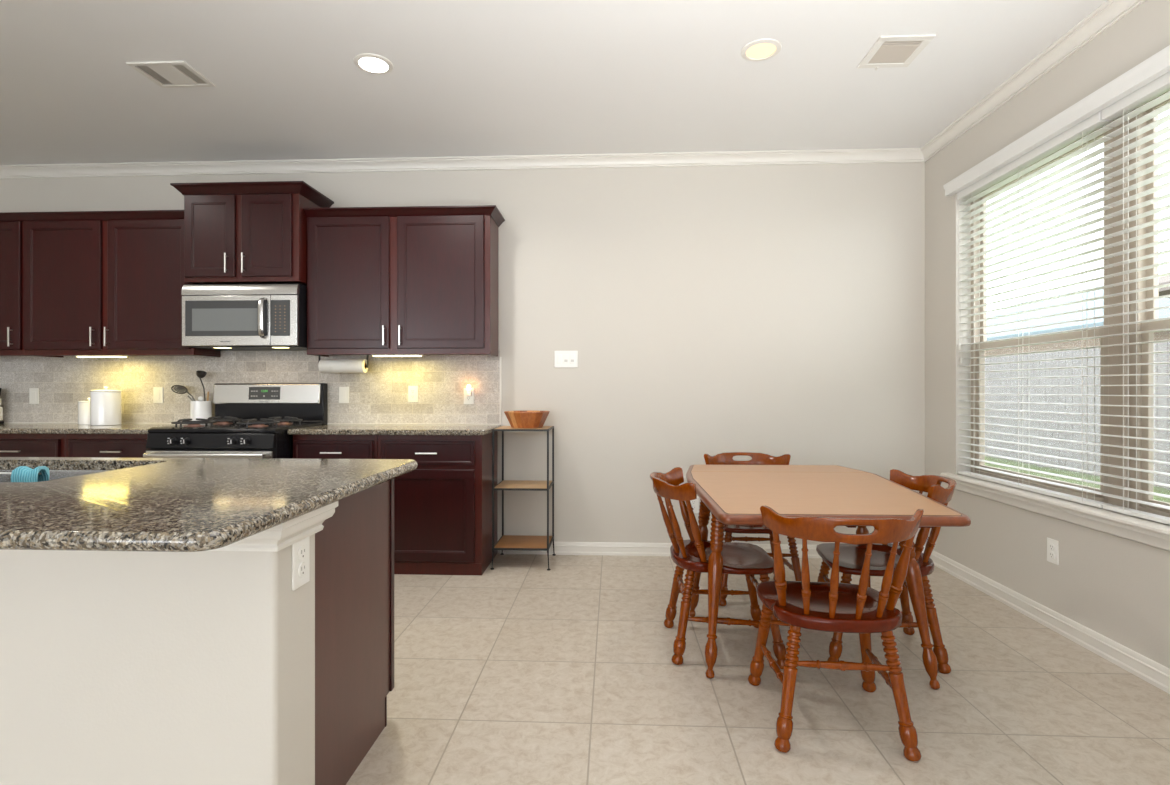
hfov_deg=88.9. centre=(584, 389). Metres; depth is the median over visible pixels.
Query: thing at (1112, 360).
window frame
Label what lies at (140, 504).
countertop
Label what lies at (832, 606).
dining chair
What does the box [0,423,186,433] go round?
countertop
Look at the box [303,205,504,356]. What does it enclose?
upper cabinet
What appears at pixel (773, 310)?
wall
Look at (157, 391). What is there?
wall outlet
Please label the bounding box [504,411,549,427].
wooden bowl
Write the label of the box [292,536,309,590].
wall outlet
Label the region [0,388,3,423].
coffee maker
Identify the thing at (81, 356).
light
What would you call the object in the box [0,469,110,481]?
sink
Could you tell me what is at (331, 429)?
countertop
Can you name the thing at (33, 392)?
wall outlet
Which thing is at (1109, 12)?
trim
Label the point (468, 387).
night light
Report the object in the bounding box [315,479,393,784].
base cabinet
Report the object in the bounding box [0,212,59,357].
upper cabinet
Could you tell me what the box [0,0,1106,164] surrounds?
ceiling
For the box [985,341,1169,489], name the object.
fence
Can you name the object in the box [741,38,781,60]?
recessed light
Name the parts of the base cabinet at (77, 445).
handle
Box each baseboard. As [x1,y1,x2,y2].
[500,542,924,557]
[924,547,1169,693]
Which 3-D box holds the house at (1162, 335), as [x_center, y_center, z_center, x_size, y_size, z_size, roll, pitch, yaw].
[16.735,-1.035,20.328,7.400,4.690,12.700,0,0,3]
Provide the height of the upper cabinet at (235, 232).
0.639 m
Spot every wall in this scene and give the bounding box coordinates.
[0,162,924,552]
[0,534,314,784]
[925,0,1169,668]
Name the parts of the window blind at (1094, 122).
lift cord, ladder cord, ladder cord, rail, ladder cord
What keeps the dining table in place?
on the floor
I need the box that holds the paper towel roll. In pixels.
[318,355,367,372]
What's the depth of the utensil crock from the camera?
4.18 m
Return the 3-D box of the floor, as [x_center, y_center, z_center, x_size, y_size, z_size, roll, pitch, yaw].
[-1.919,1.210,0.194,8.448,0.100,8.506,0,0,3]
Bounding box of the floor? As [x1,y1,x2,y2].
[346,553,1169,784]
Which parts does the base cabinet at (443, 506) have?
drawer, door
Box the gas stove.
[143,383,326,458]
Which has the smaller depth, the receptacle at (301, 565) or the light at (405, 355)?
the receptacle at (301, 565)
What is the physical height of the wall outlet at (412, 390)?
0.116 m
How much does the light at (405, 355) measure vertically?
0.024 m
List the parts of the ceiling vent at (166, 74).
panel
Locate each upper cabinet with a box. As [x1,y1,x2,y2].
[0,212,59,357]
[18,210,220,357]
[170,181,333,285]
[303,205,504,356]
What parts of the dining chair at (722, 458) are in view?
leg, rail, seat, leg, leg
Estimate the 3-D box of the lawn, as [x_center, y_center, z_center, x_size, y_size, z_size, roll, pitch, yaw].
[18.861,1.360,14.120,31.662,0.100,58.000,0,0,3]
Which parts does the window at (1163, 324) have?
sash, sash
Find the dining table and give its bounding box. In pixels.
[686,465,970,688]
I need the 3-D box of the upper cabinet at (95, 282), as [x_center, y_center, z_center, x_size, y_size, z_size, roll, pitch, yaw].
[-3.253,-0.724,4.195,1.207,0.972,0.338,0,0,3]
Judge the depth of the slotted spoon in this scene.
4.24 m
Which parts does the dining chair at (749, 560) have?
rail, leg, leg, seat, leg, leg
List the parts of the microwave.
door, handle, control panel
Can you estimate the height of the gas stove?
1.208 m
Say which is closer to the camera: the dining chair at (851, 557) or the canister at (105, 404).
the dining chair at (851, 557)
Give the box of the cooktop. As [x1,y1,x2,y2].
[147,423,321,433]
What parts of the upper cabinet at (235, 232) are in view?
door, handle, handle, crown, door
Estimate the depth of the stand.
3.95 m
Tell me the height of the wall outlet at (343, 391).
0.116 m
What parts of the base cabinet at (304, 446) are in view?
handle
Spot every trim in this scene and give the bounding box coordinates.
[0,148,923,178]
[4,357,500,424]
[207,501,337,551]
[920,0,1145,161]
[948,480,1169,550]
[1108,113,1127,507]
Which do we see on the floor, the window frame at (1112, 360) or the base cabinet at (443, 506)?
the base cabinet at (443, 506)
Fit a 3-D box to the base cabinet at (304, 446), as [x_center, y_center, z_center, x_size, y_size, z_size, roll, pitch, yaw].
[-1.574,0.721,4.005,0.547,0.878,0.558,0,0,3]
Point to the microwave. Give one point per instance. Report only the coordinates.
(220, 317)
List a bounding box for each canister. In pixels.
[78,398,89,424]
[90,386,121,425]
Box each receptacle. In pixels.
[298,546,306,559]
[298,562,305,576]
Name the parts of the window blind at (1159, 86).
ladder cord, rail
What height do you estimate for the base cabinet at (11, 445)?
0.878 m
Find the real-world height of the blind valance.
0.069 m
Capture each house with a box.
[985,285,1169,355]
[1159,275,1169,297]
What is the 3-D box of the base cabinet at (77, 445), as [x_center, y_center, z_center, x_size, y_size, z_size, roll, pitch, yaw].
[-3.006,0.721,4.073,0.692,0.878,0.558,0,0,3]
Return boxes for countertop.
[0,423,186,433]
[0,457,417,551]
[287,424,500,434]
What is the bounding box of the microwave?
[181,284,306,350]
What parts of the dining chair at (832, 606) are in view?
leg, leg, seat, rail, leg, leg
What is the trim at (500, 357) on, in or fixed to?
attached to the wall at (773, 310)
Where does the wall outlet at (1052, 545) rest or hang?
attached to the wall at (1118, 588)
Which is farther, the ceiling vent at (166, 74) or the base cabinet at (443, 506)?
the base cabinet at (443, 506)
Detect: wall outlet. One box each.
[29,388,38,403]
[153,387,162,402]
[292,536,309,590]
[339,387,348,402]
[408,386,417,401]
[464,388,473,403]
[690,497,698,512]
[1047,537,1058,564]
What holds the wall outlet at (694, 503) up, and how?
attached to the wall at (773, 310)
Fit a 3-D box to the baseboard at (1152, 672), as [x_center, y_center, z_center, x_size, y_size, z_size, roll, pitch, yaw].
[2.131,1.116,0.002,0.019,0.088,8.206,0,0,3]
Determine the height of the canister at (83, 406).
0.192 m
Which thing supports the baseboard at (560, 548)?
attached to the wall at (773, 310)
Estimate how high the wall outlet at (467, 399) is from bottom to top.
0.116 m
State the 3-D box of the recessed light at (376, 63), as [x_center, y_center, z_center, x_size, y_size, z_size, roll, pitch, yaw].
[-1.063,-1.636,2.999,0.190,0.008,0.190,0,0,3]
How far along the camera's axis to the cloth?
1.81 m
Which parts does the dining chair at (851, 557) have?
leg, leg, seat, leg, rail, leg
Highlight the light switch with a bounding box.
[554,351,577,367]
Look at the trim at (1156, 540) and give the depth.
2.73 m
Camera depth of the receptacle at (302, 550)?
1.39 m
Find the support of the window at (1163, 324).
in the wall at (1118, 588)
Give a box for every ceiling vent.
[126,61,215,87]
[857,34,935,69]
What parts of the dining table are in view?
leg, leg, leg, leg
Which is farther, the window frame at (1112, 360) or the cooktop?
the cooktop
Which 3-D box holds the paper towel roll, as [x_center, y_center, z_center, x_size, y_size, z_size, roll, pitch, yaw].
[-1.673,-0.184,4.134,0.345,0.132,0.096,0,0,3]
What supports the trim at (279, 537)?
attached to the wall at (117, 667)
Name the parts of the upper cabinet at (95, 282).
door, handle, crown, handle, door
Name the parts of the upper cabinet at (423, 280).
door, handle, handle, crown, door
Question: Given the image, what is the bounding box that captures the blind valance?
[943,45,1169,195]
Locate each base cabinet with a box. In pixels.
[0,434,65,456]
[66,434,150,457]
[293,435,377,458]
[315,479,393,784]
[378,431,497,575]
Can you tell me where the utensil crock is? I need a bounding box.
[190,401,211,420]
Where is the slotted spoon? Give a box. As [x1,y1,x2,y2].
[171,385,194,399]
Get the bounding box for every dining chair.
[650,467,786,668]
[704,452,800,605]
[748,506,923,761]
[816,469,956,673]
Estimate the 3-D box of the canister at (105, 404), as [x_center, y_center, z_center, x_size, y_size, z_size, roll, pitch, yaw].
[-3.368,0.110,4.195,0.174,0.272,0.174,0,0,3]
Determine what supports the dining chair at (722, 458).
on the floor
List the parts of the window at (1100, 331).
sash, sash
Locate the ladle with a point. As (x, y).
(200, 374)
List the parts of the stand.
leg, leg, shelf frame, shelf frame, shelf frame, leg, leg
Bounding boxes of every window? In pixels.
[970,124,1107,502]
[1129,91,1169,516]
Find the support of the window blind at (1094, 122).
attached to the window at (1100, 331)
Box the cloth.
[11,466,49,481]
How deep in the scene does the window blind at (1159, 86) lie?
2.47 m
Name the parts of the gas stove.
knob, knob, burner, oven handle, oven door, burner, knob, knob, burner, display panel, backguard panel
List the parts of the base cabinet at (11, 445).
handle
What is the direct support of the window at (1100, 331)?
in the wall at (1118, 588)
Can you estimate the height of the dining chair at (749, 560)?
0.779 m
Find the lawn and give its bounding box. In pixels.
[985,456,1169,502]
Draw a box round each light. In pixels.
[75,355,128,357]
[353,53,392,73]
[371,354,422,356]
[466,384,471,395]
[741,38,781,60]
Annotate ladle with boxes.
[196,370,206,400]
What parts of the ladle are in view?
handle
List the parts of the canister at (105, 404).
lid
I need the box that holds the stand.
[490,426,555,569]
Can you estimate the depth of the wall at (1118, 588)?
3.10 m
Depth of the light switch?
4.21 m
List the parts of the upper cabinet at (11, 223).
handle, door, crown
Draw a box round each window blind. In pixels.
[957,111,1112,507]
[1101,71,1169,524]
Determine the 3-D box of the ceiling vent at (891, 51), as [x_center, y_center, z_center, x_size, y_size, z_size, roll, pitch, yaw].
[1.498,-1.633,2.894,0.250,0.014,0.280,0,0,3]
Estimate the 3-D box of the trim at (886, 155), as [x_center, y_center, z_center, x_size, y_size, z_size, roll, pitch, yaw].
[-1.730,-1.603,4.262,8.138,0.075,0.062,0,0,3]
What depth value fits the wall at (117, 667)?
1.31 m

